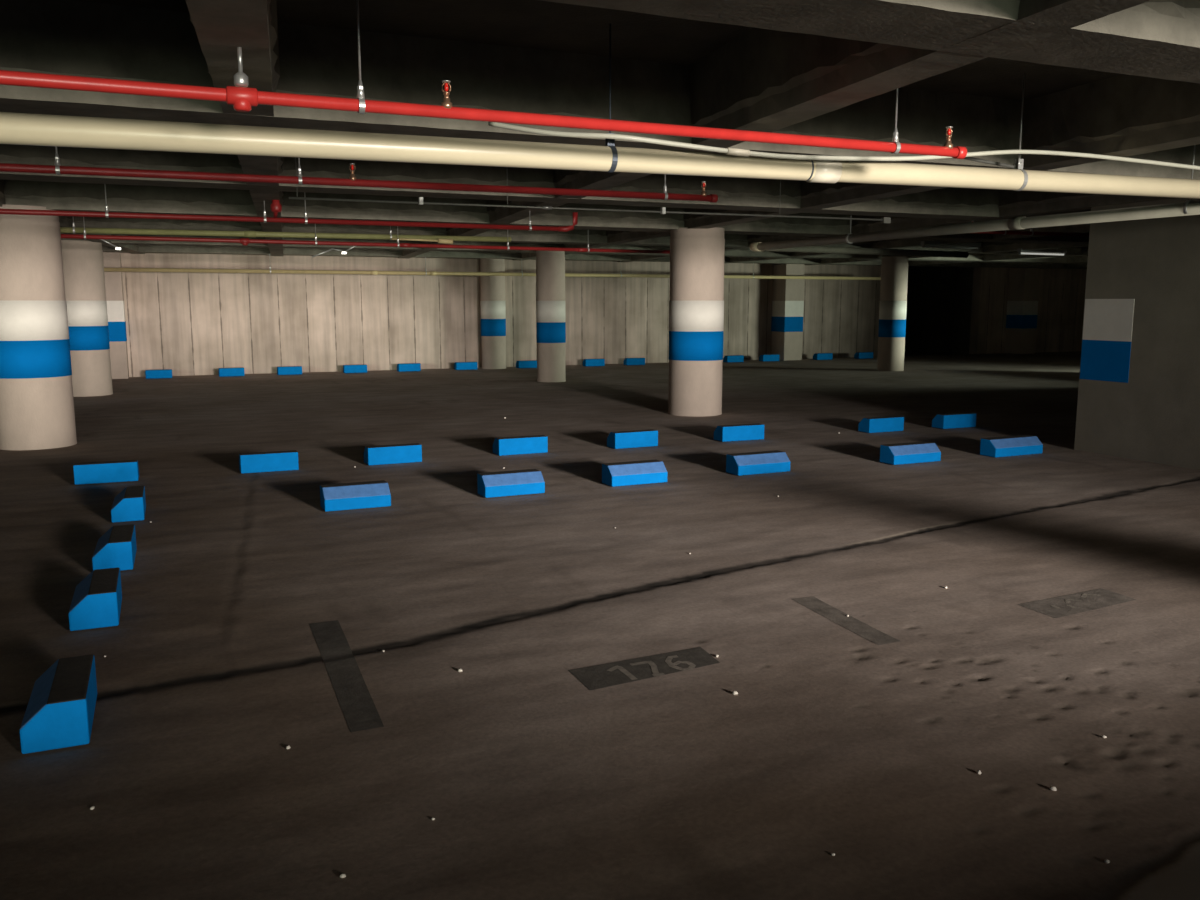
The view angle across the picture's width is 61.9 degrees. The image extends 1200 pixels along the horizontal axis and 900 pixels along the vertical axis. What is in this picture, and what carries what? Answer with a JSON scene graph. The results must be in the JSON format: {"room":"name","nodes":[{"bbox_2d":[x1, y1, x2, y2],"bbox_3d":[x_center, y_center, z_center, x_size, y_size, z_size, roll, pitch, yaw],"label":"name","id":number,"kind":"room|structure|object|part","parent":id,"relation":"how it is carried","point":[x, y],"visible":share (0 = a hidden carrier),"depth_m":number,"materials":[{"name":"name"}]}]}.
{"room":"parking garage","nodes":[
{"label":"parking garage","id":0,"kind":"room"},
{"bbox_2d":[119,252,880,376],"bbox_3d":[-4.975,-3.158,21.873,28.500,3.000,0.300,-4,9,-23],"label":"wall","id":1,"kind":"structure","parent":0,"point":[185,323],"depth_m":22.07,"materials":[{"name":"grey concrete"}]},
{"bbox_2d":[76,0,1120,100],"bbox_3d":[3.800,-3.409,12.463,37.200,0.330,24.100,-4,9,-23],"label":"ceiling","id":2,"kind":"structure","parent":0,"point":[533,24],"depth_m":5.12,"materials":[{"name":"concrete"}]},
{"bbox_2d":[0,180,144,253],"bbox_3d":[-5.579,-2.418,8.432,0.329,0.461,23.944,-3,9,-17],"label":"ceiling beam","id":3,"kind":"structure","parent":2,"relation":"attached to","point":[65,221],"depth_m":13.98,"materials":[{"name":"concrete"}]},
{"bbox_2d":[185,0,284,255],"bbox_3d":[-3.167,-2.573,9.470,0.328,0.461,23.944,-3,9,-17],"label":"ceiling beam","id":4,"kind":"structure","parent":2,"relation":"attached to","point":[221,26],"depth_m":3.85,"materials":[{"name":"concrete"}]},
{"bbox_2d":[60,218,510,243],"bbox_3d":[-4.222,-2.989,12.795,6.500,0.598,0.195,-4,9,-23],"label":"gas pipe","id":5,"kind":"object","parent":2,"relation":"hanging from","point":[432,238],"visible":0.96,"depth_m":12.91,"materials":[{"name":"metal"}]},
{"bbox_2d":[0,184,577,231],"bbox_3d":[-4.833,-2.315,8.455,10.077,0.653,0.179,-4,9,-23],"label":"pipe","id":6,"kind":"object","parent":2,"relation":"hanging from","point":[275,207],"visible":0.94,"depth_m":9.29,"materials":[{"name":"red metal"}]},
{"bbox_2d":[0,146,717,202],"bbox_3d":[-3.661,-1.893,5.606,9.930,0.647,0.061,-4,9,-23],"label":"pipe","id":7,"kind":"object","parent":2,"relation":"hanging from","point":[57,169],"visible":0.97,"depth_m":6.47,"materials":[{"name":"red metal"}]},
{"bbox_2d":[61,217,669,257],"bbox_3d":[-4.571,-2.791,12.241,13.600,0.827,0.074,-4,9,-23],"label":"pipe","id":8,"kind":"object","parent":2,"relation":"hanging from","point":[244,241],"visible":0.92,"depth_m":12.79,"materials":[{"name":"metal"}]},
{"bbox_2d":[0,0,966,158],"bbox_3d":[-2.638,-1.502,3.082,9.770,0.676,0.066,-4,9,-23],"label":"pipe","id":9,"kind":"object","parent":2,"relation":"hanging from","point":[242,97],"visible":0.98,"depth_m":3.93,"materials":[{"name":"red metal"}]},
{"bbox_3d":[-0.612,-1.433,3.983,0.033,0.068,0.026,2,9,13],"label":"frame","id":10,"kind":"part","parent":9,"relation":"part of","materials":[{"name":"gold metal"}]},
{"bbox_3d":[-0.612,-1.443,3.981,0.018,0.036,0.017,-4,9,-23],"label":"glass bulb","id":11,"kind":"part","parent":9,"relation":"part of","materials":[{"name":"red glass"}]},
{"bbox_3d":[1.743,-1.578,4.996,0.033,0.068,0.026,2,9,13],"label":"frame","id":12,"kind":"part","parent":9,"relation":"part of","materials":[{"name":"gold metal"}]},
{"bbox_2d":[0,144,1090,224],"bbox_3d":[4.266,-2.832,11.210,37.000,0.461,0.508,-4,9,-23],"label":"ceiling beam","id":13,"kind":"structure","parent":2,"relation":"attached to","point":[748,194],"depth_m":8.72,"materials":[{"name":"concrete"}]},
{"bbox_2d":[4,180,1088,244],"bbox_3d":[3.010,-3.258,14.068,37.000,0.461,0.638,-4,9,-23],"label":"ceiling beam","id":14,"kind":"structure","parent":2,"relation":"attached to","point":[60,196],"depth_m":11.40,"materials":[{"name":"concrete"}]},
{"bbox_2d":[61,233,1086,263],"bbox_3d":[0.498,-4.109,19.782,37.000,0.461,0.638,-4,9,-23],"label":"ceiling beam","id":15,"kind":"structure","parent":2,"relation":"attached to","point":[747,252],"depth_m":18.60,"materials":[{"name":"concrete"}]},
{"bbox_2d":[72,216,1087,255],"bbox_3d":[1.734,-3.691,16.970,37.000,0.461,0.508,-4,9,-23],"label":"ceiling beam","id":16,"kind":"structure","parent":2,"relation":"attached to","point":[576,236],"depth_m":14.88,"materials":[{"name":"concrete"}]},
{"bbox_2d":[289,157,890,223],"bbox_3d":[0.234,-2.334,8.465,5.540,0.650,0.050,-4,9,-23],"label":"conduit","id":17,"kind":"object","parent":2,"relation":"attached to","point":[884,220],"visible":0.91,"depth_m":8.31,"materials":[{"name":"metal"}]},
{"bbox_2d":[102,245,1086,268],"bbox_3d":[-0.718,-4.522,22.548,37.000,0.461,0.508,-4,9,-23],"label":"ceiling beam","id":18,"kind":"structure","parent":2,"relation":"attached to","point":[142,248],"depth_m":21.28,"materials":[{"name":"concrete"}]},
{"bbox_2d":[104,254,880,279],"bbox_3d":[-0.942,-4.217,22.352,18.400,0.687,0.090,-4,9,-23],"label":"gas pipe","id":19,"kind":"object","parent":18,"relation":"hanging from","point":[371,272],"visible":0.97,"depth_m":21.17,"materials":[{"name":"beige metal"}]},
{"bbox_2d":[0,0,1199,179],"bbox_3d":[5.538,-2.401,8.317,37.000,0.461,0.488,-4,9,-23],"label":"ceiling beam","id":20,"kind":"structure","parent":2,"relation":"attached to","point":[58,37],"depth_m":5.30,"materials":[{"name":"concrete"}]},
{"bbox_2d":[0,24,1199,198],"bbox_3d":[-0.768,-1.686,4.703,14.501,0.790,0.141,-4,9,-23],"label":"drain pipe","id":21,"kind":"object","parent":2,"relation":"hanging from","point":[15,128],"visible":0.93,"depth_m":4.87,"materials":[{"name":"beige plastic"}]},
{"bbox_2d":[398,0,1150,258],"bbox_3d":[-0.754,-2.728,10.507,0.330,0.461,23.944,-3,9,-17],"label":"ceiling beam","id":22,"kind":"structure","parent":2,"relation":"attached to","point":[761,80],"depth_m":4.77,"materials":[{"name":"concrete"}]},
{"bbox_2d":[964,157,1014,168],"bbox_3d":[2.279,-1.803,6.224,0.902,0.086,0.036,-4,9,-23],"label":"conduit","id":23,"kind":"object","parent":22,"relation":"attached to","point":[966,158],"visible":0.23,"depth_m":6.29,"materials":[{"name":"metal"}]},
{"bbox_2d":[512,74,1199,259],"bbox_3d":[1.657,-2.882,11.544,0.327,0.461,23.944,-3,9,-17],"label":"ceiling beam","id":24,"kind":"structure","parent":2,"relation":"attached to","point":[1123,115],"depth_m":6.43,"materials":[{"name":"concrete"}]},
{"bbox_2d":[541,0,1199,83],"bbox_3d":[6.655,-2.023,5.777,37.000,0.461,0.508,-4,9,-23],"label":"ceiling beam","id":25,"kind":"structure","parent":2,"relation":"attached to","point":[1160,39],"depth_m":3.48,"materials":[{"name":"concrete"}]},
{"bbox_2d":[617,190,1174,261],"bbox_3d":[4.069,-3.037,12.582,0.327,0.461,23.944,-3,9,-17],"label":"ceiling beam","id":26,"kind":"structure","parent":2,"relation":"attached to","point":[1012,203],"depth_m":10.83,"materials":[{"name":"concrete"}]},
{"bbox_2d":[724,224,1089,263],"bbox_3d":[6.481,-3.191,13.619,0.328,0.461,23.944,-3,9,-17],"label":"ceiling beam","id":27,"kind":"structure","parent":2,"relation":"attached to","point":[893,243],"depth_m":16.80,"materials":[{"name":"concrete"}]},
{"bbox_2d":[804,242,1088,264],"bbox_3d":[8.892,-3.346,14.656,0.329,0.461,23.944,-3,9,-17],"label":"ceiling beam","id":28,"kind":"structure","parent":2,"relation":"attached to","point":[989,247],"depth_m":18.67,"materials":[{"name":"concrete"}]},
{"bbox_2d":[921,241,980,248],"bbox_3d":[5.748,-3.555,16.329,1.240,0.520,0.090,-4,9,-25],"label":"fluorescent light","id":29,"kind":"object","parent":2,"relation":"hanging from","point":[925,244],"visible":0.79,"depth_m":16.31,"materials":[{"name":"plastic"}]},
{"bbox_2d":[750,145,1199,257],"bbox_3d":[4.986,-2.645,10.962,3.859,0.739,6.765,-4,9,-23],"label":"drain pipe","id":30,"kind":"object","parent":2,"relation":"hanging from","point":[1189,207],"visible":0.97,"depth_m":9.77,"materials":[{"name":"grey plastic"}]},
{"bbox_2d":[908,246,1088,264],"bbox_3d":[11.304,-3.500,15.693,0.333,0.461,23.944,-3,9,-17],"label":"ceiling beam","id":31,"kind":"structure","parent":2,"relation":"attached to","point":[986,257],"depth_m":22.59,"materials":[{"name":"concrete"}]},
{"bbox_2d":[959,256,1087,267],"bbox_3d":[13.717,-3.655,16.731,0.330,0.461,23.944,-3,9,-17],"label":"ceiling beam","id":32,"kind":"structure","parent":2,"relation":"attached to","point":[1071,259],"depth_m":25.50,"materials":[{"name":"concrete"}]},
{"bbox_2d":[972,221,1088,236],"bbox_3d":[5.052,-2.814,11.669,2.400,0.613,0.052,-4,9,-23],"label":"pipe","id":33,"kind":"object","parent":2,"relation":"hanging from","point":[1003,232],"visible":0.42,"depth_m":11.70,"materials":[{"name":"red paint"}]},
{"bbox_2d":[1017,248,1066,255],"bbox_3d":[8.173,-3.866,18.452,1.240,0.530,0.090,-4,10,-27],"label":"fluorescent light","id":34,"kind":"object","parent":2,"relation":"hanging from","point":[1020,251],"visible":0.85,"depth_m":18.46,"materials":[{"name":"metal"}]},
{"bbox_2d":[1040,263,1086,268],"bbox_3d":[16.128,-3.809,17.768,0.328,0.461,23.944,-3,9,-17],"label":"ceiling beam","id":35,"kind":"structure","parent":2,"relation":"attached to","point":[1058,265],"depth_m":27.72,"materials":[{"name":"concrete"}]},
{"bbox_2d":[0,351,1199,899],"bbox_3d":[3.688,-0.399,12.917,37.000,0.020,23.800,-4,9,-23],"label":"floor","id":36,"kind":"structure","parent":0,"point":[536,783],"depth_m":4.36,"materials":[{"name":"concrete"}]},
{"bbox_2d":[0,205,76,449],"bbox_3d":[-5.943,-1.259,10.386,0.749,2.450,0.749,-4,9,-23],"label":"round column","id":37,"kind":"structure","parent":36,"relation":"on","point":[37,412],"depth_m":10.14,"materials":[{"name":"concrete"}]},
{"bbox_2d":[19,654,96,753],"bbox_3d":[-1.934,0.899,3.584,0.205,0.165,0.479,-4,9,-23],"label":"wheel stop","id":38,"kind":"object","parent":36,"relation":"on","point":[60,710],"visible":1,"depth_m":3.40,"materials":[{"name":"blue paint"}]},
{"bbox_2d":[61,240,112,396],"bbox_3d":[-8.321,-2.110,16.093,0.719,2.450,0.719,-4,9,-23],"label":"round column","id":39,"kind":"structure","parent":36,"relation":"on","point":[83,265],"depth_m":15.84,"materials":[{"name":"concrete"}]},
{"bbox_2d":[68,568,121,630],"bbox_3d":[-2.434,0.714,4.830,0.205,0.165,0.479,-4,9,-23],"label":"wheel stop","id":40,"kind":"object","parent":36,"relation":"on","point":[97,599],"visible":1,"depth_m":4.64,"materials":[{"name":"blue paint"}]},
{"bbox_2d":[73,460,138,484],"bbox_3d":[-4.149,0.179,8.415,0.480,0.165,0.205,-4,9,-22],"label":"wheel stop","id":41,"kind":"object","parent":36,"relation":"on","point":[126,470],"visible":1,"depth_m":8.32,"materials":[{"name":"blue paint"}]},
{"bbox_2d":[92,524,136,570],"bbox_3d":[-2.819,0.567,5.811,0.205,0.165,0.479,-3,9,-22],"label":"wheel stop","id":42,"kind":"object","parent":36,"relation":"on","point":[117,548],"visible":0.91,"depth_m":5.62,"materials":[{"name":"blue paint"}]},
{"bbox_2d":[103,252,128,378],"bbox_3d":[-9.577,-2.606,19.460,0.598,2.420,0.552,-4,9,-23],"label":"pilaster","id":43,"kind":"object","parent":36,"relation":"on","point":[114,294],"visible":0.51,"depth_m":19.28,"materials":[{"name":"concrete"}]},
{"bbox_2d":[111,486,145,522],"bbox_3d":[-3.336,0.379,7.078,0.205,0.165,0.479,-4,9,-23],"label":"wheel stop","id":44,"kind":"object","parent":36,"relation":"on","point":[129,504],"visible":1,"depth_m":6.88,"materials":[{"name":"blue paint"}]},
{"bbox_2d":[145,369,171,378],"bbox_3d":[-8.684,-1.500,19.687,0.479,0.165,0.205,-4,9,-22],"label":"wheel stop","id":45,"kind":"object","parent":36,"relation":"on","point":[164,373],"visible":1,"depth_m":19.59,"materials":[{"name":"blue paint"}]},
{"bbox_2d":[218,367,244,376],"bbox_3d":[-7.451,-1.579,20.217,0.479,0.165,0.205,-4,9,-25],"label":"wheel stop","id":46,"kind":"object","parent":36,"relation":"on","point":[223,372],"visible":1,"depth_m":20.12,"materials":[{"name":"blue paint"}]},
{"bbox_2d":[239,450,298,473],"bbox_3d":[-2.967,0.099,8.955,0.491,0.165,0.205,-4,9,-24],"label":"wheel stop","id":47,"kind":"object","parent":36,"relation":"on","point":[257,462],"visible":1,"depth_m":8.86,"materials":[{"name":"blue paint"}]},
{"bbox_2d":[277,366,301,374],"bbox_3d":[-6.416,-1.645,20.662,0.479,0.165,0.205,-4,9,-24],"label":"wheel stop","id":48,"kind":"object","parent":36,"relation":"on","point":[285,370],"visible":1,"depth_m":20.57,"materials":[{"name":"blue paint"}]},
{"bbox_2d":[309,620,383,731],"bbox_3d":[-1.067,0.904,4.158,0.135,0.007,1.313,-3,9,-22],"label":"floor marking","id":49,"kind":"object","parent":36,"relation":"on","point":[359,710],"visible":1,"depth_m":4.04,"materials":[{"name":"paint"}]},
{"bbox_2d":[343,364,366,372],"bbox_3d":[-5.191,-1.724,21.189,0.479,0.165,0.205,-3,9,-22],"label":"wheel stop","id":50,"kind":"object","parent":36,"relation":"on","point":[346,368],"visible":1,"depth_m":21.09,"materials":[{"name":"blue paint"}]},
{"bbox_2d":[320,480,390,511],"bbox_3d":[-1.800,0.336,7.365,0.479,0.165,0.205,-4,9,-24],"label":"wheel stop","id":51,"kind":"object","parent":36,"relation":"on","point":[368,494],"visible":1,"depth_m":7.30,"materials":[{"name":"blue paint"}]},
{"bbox_2d":[364,443,421,464],"bbox_3d":[-1.947,0.033,9.394,0.507,0.165,0.205,-4,9,-25],"label":"wheel stop","id":52,"kind":"object","parent":36,"relation":"on","point":[398,453],"visible":1,"depth_m":9.30,"materials":[{"name":"blue paint"}]},
{"bbox_2d":[397,363,420,371],"bbox_3d":[-4.142,-1.791,21.641,0.479,0.165,0.205,-4,9,-24],"label":"wheel stop","id":53,"kind":"object","parent":36,"relation":"on","point":[406,366],"visible":1,"depth_m":21.55,"materials":[{"name":"blue paint"}]},
{"bbox_2d":[454,362,476,369],"bbox_3d":[-2.972,-1.866,22.143,0.479,0.165,0.205,-3,9,-22],"label":"wheel stop","id":54,"kind":"object","parent":36,"relation":"on","point":[458,365],"visible":1,"depth_m":22.04,"materials":[{"name":"blue paint"}]},
{"bbox_2d":[480,259,505,368],"bbox_3d":[-2.397,-3.055,22.437,0.559,2.450,0.559,-4,9,-23],"label":"round column","id":55,"kind":"structure","parent":36,"relation":"on","point":[492,288],"depth_m":22.23,"materials":[{"name":"concrete"}]},
{"bbox_2d":[477,469,544,497],"bbox_3d":[-0.699,0.260,7.871,0.494,0.165,0.205,-4,9,-24],"label":"wheel stop","id":56,"kind":"object","parent":36,"relation":"on","point":[528,481],"visible":1,"depth_m":7.80,"materials":[{"name":"blue paint"}]},
{"bbox_2d":[493,435,547,455],"bbox_3d":[-0.796,-0.053,9.975,0.514,0.165,0.205,-4,9,-24],"label":"wheel stop","id":57,"kind":"object","parent":36,"relation":"on","point":[517,445],"visible":1,"depth_m":9.88,"materials":[{"name":"blue paint"}]},
{"bbox_2d":[516,360,536,367],"bbox_3d":[-1.657,-1.950,22.709,0.479,0.165,0.205,-4,9,-24],"label":"wheel stop","id":58,"kind":"object","parent":36,"relation":"on","point":[527,363],"visible":0.81,"depth_m":22.61,"materials":[{"name":"blue paint"}]},
{"bbox_2d":[536,250,565,381],"bbox_3d":[-0.923,-2.515,18.811,0.549,2.450,0.549,-4,9,-23],"label":"round column","id":59,"kind":"structure","parent":36,"relation":"on","point":[550,265],"depth_m":18.60,"materials":[{"name":"concrete"}]},
{"bbox_2d":[583,359,604,365],"bbox_3d":[-0.148,-2.047,23.358,0.479,0.165,0.205,-3,9,-22],"label":"wheel stop","id":60,"kind":"object","parent":36,"relation":"on","point":[586,362],"visible":1,"depth_m":23.26,"materials":[{"name":"blue paint"}]},
{"bbox_2d":[607,429,657,448],"bbox_3d":[0.339,-0.119,10.420,0.500,0.165,0.205,-4,9,-25],"label":"wheel stop","id":61,"kind":"object","parent":36,"relation":"on","point":[635,438],"visible":1,"depth_m":10.33,"materials":[{"name":"blue paint"}]},
{"bbox_2d":[623,358,644,364],"bbox_3d":[0.815,-2.109,23.772,0.479,0.165,0.205,-3,9,-21],"label":"wheel stop","id":62,"kind":"object","parent":36,"relation":"on","point":[627,361],"visible":1,"depth_m":23.67,"materials":[{"name":"blue paint"}]},
{"bbox_2d":[602,460,666,486],"bbox_3d":[0.290,0.191,8.339,0.516,0.165,0.205,-4,9,-25],"label":"wheel stop","id":63,"kind":"object","parent":36,"relation":"on","point":[645,471],"visible":1,"depth_m":8.27,"materials":[{"name":"blue paint"}]},
{"bbox_2d":[568,647,719,689],"bbox_3d":[0.202,0.904,4.154,0.652,0.004,0.240,-4,9,-26],"label":"bay number","id":64,"kind":"object","parent":36,"relation":"on","point":[620,672],"visible":1,"depth_m":4.14,"materials":[{"name":"paint"}]},
{"bbox_2d":[668,227,724,416],"bbox_3d":[1.286,-1.703,13.365,0.729,2.450,0.729,-4,9,-23],"label":"round column","id":65,"kind":"structure","parent":36,"relation":"on","point":[696,303],"depth_m":13.08,"materials":[{"name":"concrete"}]},
{"bbox_2d":[723,355,743,361],"bbox_3d":[3.315,-2.269,24.847,0.479,0.165,0.205,-4,9,-25],"label":"wheel stop","id":66,"kind":"object","parent":36,"relation":"on","point":[729,358],"visible":1,"depth_m":24.77,"materials":[{"name":"blue paint"}]},
{"bbox_2d":[714,423,763,441],"bbox_3d":[1.521,-0.197,10.939,0.524,0.165,0.205,-4,9,-23],"label":"wheel stop","id":67,"kind":"object","parent":36,"relation":"on","point":[739,432],"visible":1,"depth_m":10.84,"materials":[{"name":"blue paint"}]},
{"bbox_2d":[726,450,789,475],"bbox_3d":[1.404,0.113,8.861,0.550,0.165,0.205,-4,9,-25],"label":"wheel stop","id":68,"kind":"object","parent":36,"relation":"on","point":[762,462],"visible":1,"depth_m":8.79,"materials":[{"name":"blue paint"}]},
{"bbox_2d":[759,354,778,360],"bbox_3d":[4.273,-2.330,25.259,0.479,0.165,0.205,-3,9,-22],"label":"wheel stop","id":69,"kind":"object","parent":36,"relation":"on","point":[769,357],"visible":1,"depth_m":25.17,"materials":[{"name":"blue paint"}]},
{"bbox_2d":[771,264,803,360],"bbox_3d":[4.803,-3.524,25.617,0.558,2.420,0.602,-4,9,-23],"label":"pillar","id":70,"kind":"structure","parent":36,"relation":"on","point":[788,294],"depth_m":25.40,"materials":[{"name":"concrete"}]},
{"bbox_2d":[813,353,832,359],"bbox_3d":[5.768,-2.426,25.902,0.479,0.165,0.205,-3,9,-22],"label":"wheel stop","id":71,"kind":"object","parent":36,"relation":"on","point":[817,356],"visible":1,"depth_m":25.80,"materials":[{"name":"blue paint"}]},
{"bbox_2d":[792,596,899,644],"bbox_3d":[1.165,0.809,4.785,0.130,0.004,0.741,-3,9,-20],"label":"line marking","id":72,"kind":"object","parent":36,"relation":"on","point":[816,605],"visible":1,"depth_m":4.75,"materials":[{"name":"paint"}]},
{"bbox_2d":[854,352,872,358],"bbox_3d":[6.965,-2.503,26.417,0.479,0.165,0.205,-4,9,-25],"label":"wheel stop","id":73,"kind":"object","parent":36,"relation":"on","point":[858,355],"visible":1,"depth_m":26.32,"materials":[{"name":"blue paint"}]},
{"bbox_2d":[858,416,903,432],"bbox_3d":[3.276,-0.303,11.651,0.500,0.165,0.205,-4,9,-24],"label":"wheel stop","id":74,"kind":"object","parent":36,"relation":"on","point":[890,423],"visible":1,"depth_m":11.56,"materials":[{"name":"blue paint"}]},
{"bbox_2d":[877,256,907,370],"bbox_3d":[6.371,-2.955,21.764,0.569,2.450,0.569,-4,9,-23],"label":"round column","id":75,"kind":"structure","parent":36,"relation":"on","point":[894,269],"depth_m":21.55,"materials":[{"name":"concrete"}]},
{"bbox_2d":[880,441,940,464],"bbox_3d":[2.929,0.028,9.431,0.564,0.165,0.205,-4,9,-24],"label":"wheel stop","id":76,"kind":"object","parent":36,"relation":"on","point":[913,452],"visible":1,"depth_m":9.35,"materials":[{"name":"blue paint"}]},
{"bbox_2d":[932,412,975,428],"bbox_3d":[4.256,-0.358,12.018,0.500,0.165,0.205,-4,9,-23],"label":"wheel stop","id":77,"kind":"object","parent":36,"relation":"on","point":[953,420],"visible":1,"depth_m":11.92,"materials":[{"name":"blue paint"}]},
{"bbox_2d":[980,435,1042,457],"bbox_3d":[4.072,-0.041,9.890,0.637,0.165,0.205,-4,9,-25],"label":"wheel stop","id":78,"kind":"object","parent":36,"relation":"on","point":[1005,446],"visible":1,"depth_m":9.81,"materials":[{"name":"blue paint"}]},
{"bbox_2d":[1005,268,1039,353],"bbox_3d":[12.149,-3.994,28.776,0.558,2.420,0.602,-4,9,-23],"label":"pilaster","id":79,"kind":"object","parent":36,"relation":"on","point":[1023,289],"visible":1,"depth_m":28.57,"materials":[{"name":"concrete"}]},
{"bbox_2d":[1049,786,1056,790],"bbox_3d":[1.407,1.052,3.107,0.023,0.016,0.016,5,10,30],"label":"pebble","id":80,"kind":"object","parent":36,"relation":"on","point":[1052,788],"visible":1,"depth_m":3.10,"materials":[{"name":"white stone"}]},
{"bbox_2d":[1017,588,1135,617],"bbox_3d":[2.419,0.769,5.037,0.653,0.004,0.249,-4,9,-26],"label":"bay number","id":81,"kind":"object","parent":36,"relation":"on","point":[1056,607],"visible":1,"depth_m":5.04,"materials":[{"name":"paint"}]},
{"bbox_2d":[904,266,973,355],"bbox_3d":[8.231,-4.534,30.769,3.500,3.500,6.320,-4,9,-23],"label":"wall","id":82,"kind":"structure","parent":0,"point":[939,299],"depth_m":29.95,"materials":[{"name":"concrete"}]},
{"bbox_2d":[969,267,1086,353],"bbox_3d":[14.696,-4.418,30.332,8.600,3.000,0.300,-4,9,-23],"label":"wall","id":83,"kind":"structure","parent":0,"point":[1061,295],"depth_m":29.46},
{"bbox_2d":[1074,198,1199,469],"bbox_3d":[6.787,-0.807,6.094,0.350,3.000,8.860,-4,9,-23],"label":"wall","id":84,"kind":"structure","parent":0,"point":[1154,417],"depth_m":9.38,"materials":[{"name":"grey concrete"}]},
{"bbox_2d":[488,122,1199,169],"bbox_3d":[2.753,-1.748,6.100,6.924,0.165,0.429,-3,9,-20],"label":"conduit","id":85,"kind":"object","parent":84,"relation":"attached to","point":[729,151],"visible":0.98,"depth_m":5.36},
{"bbox_2d":[1080,299,1134,382],"bbox_3d":[4.973,-1.080,9.824,0.004,0.800,0.557,-4,9,-23],"label":"painted wall marking","id":86,"kind":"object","parent":84,"relation":"attached to","point":[1108,323],"depth_m":9.81,"materials":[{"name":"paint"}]},
{"bbox_3d":[4.973,-0.879,9.854,0.004,0.395,0.557,-4,9,-23],"label":"blue panel","id":87,"kind":"part","parent":86,"relation":"part of","materials":[{"name":"paint"}]},
{"bbox_3d":[4.973,-1.275,9.795,0.004,0.405,0.557,-4,9,-23],"label":"white panel","id":88,"kind":"part","parent":86,"relation":"part of","materials":[{"name":"paint"}]}
]}

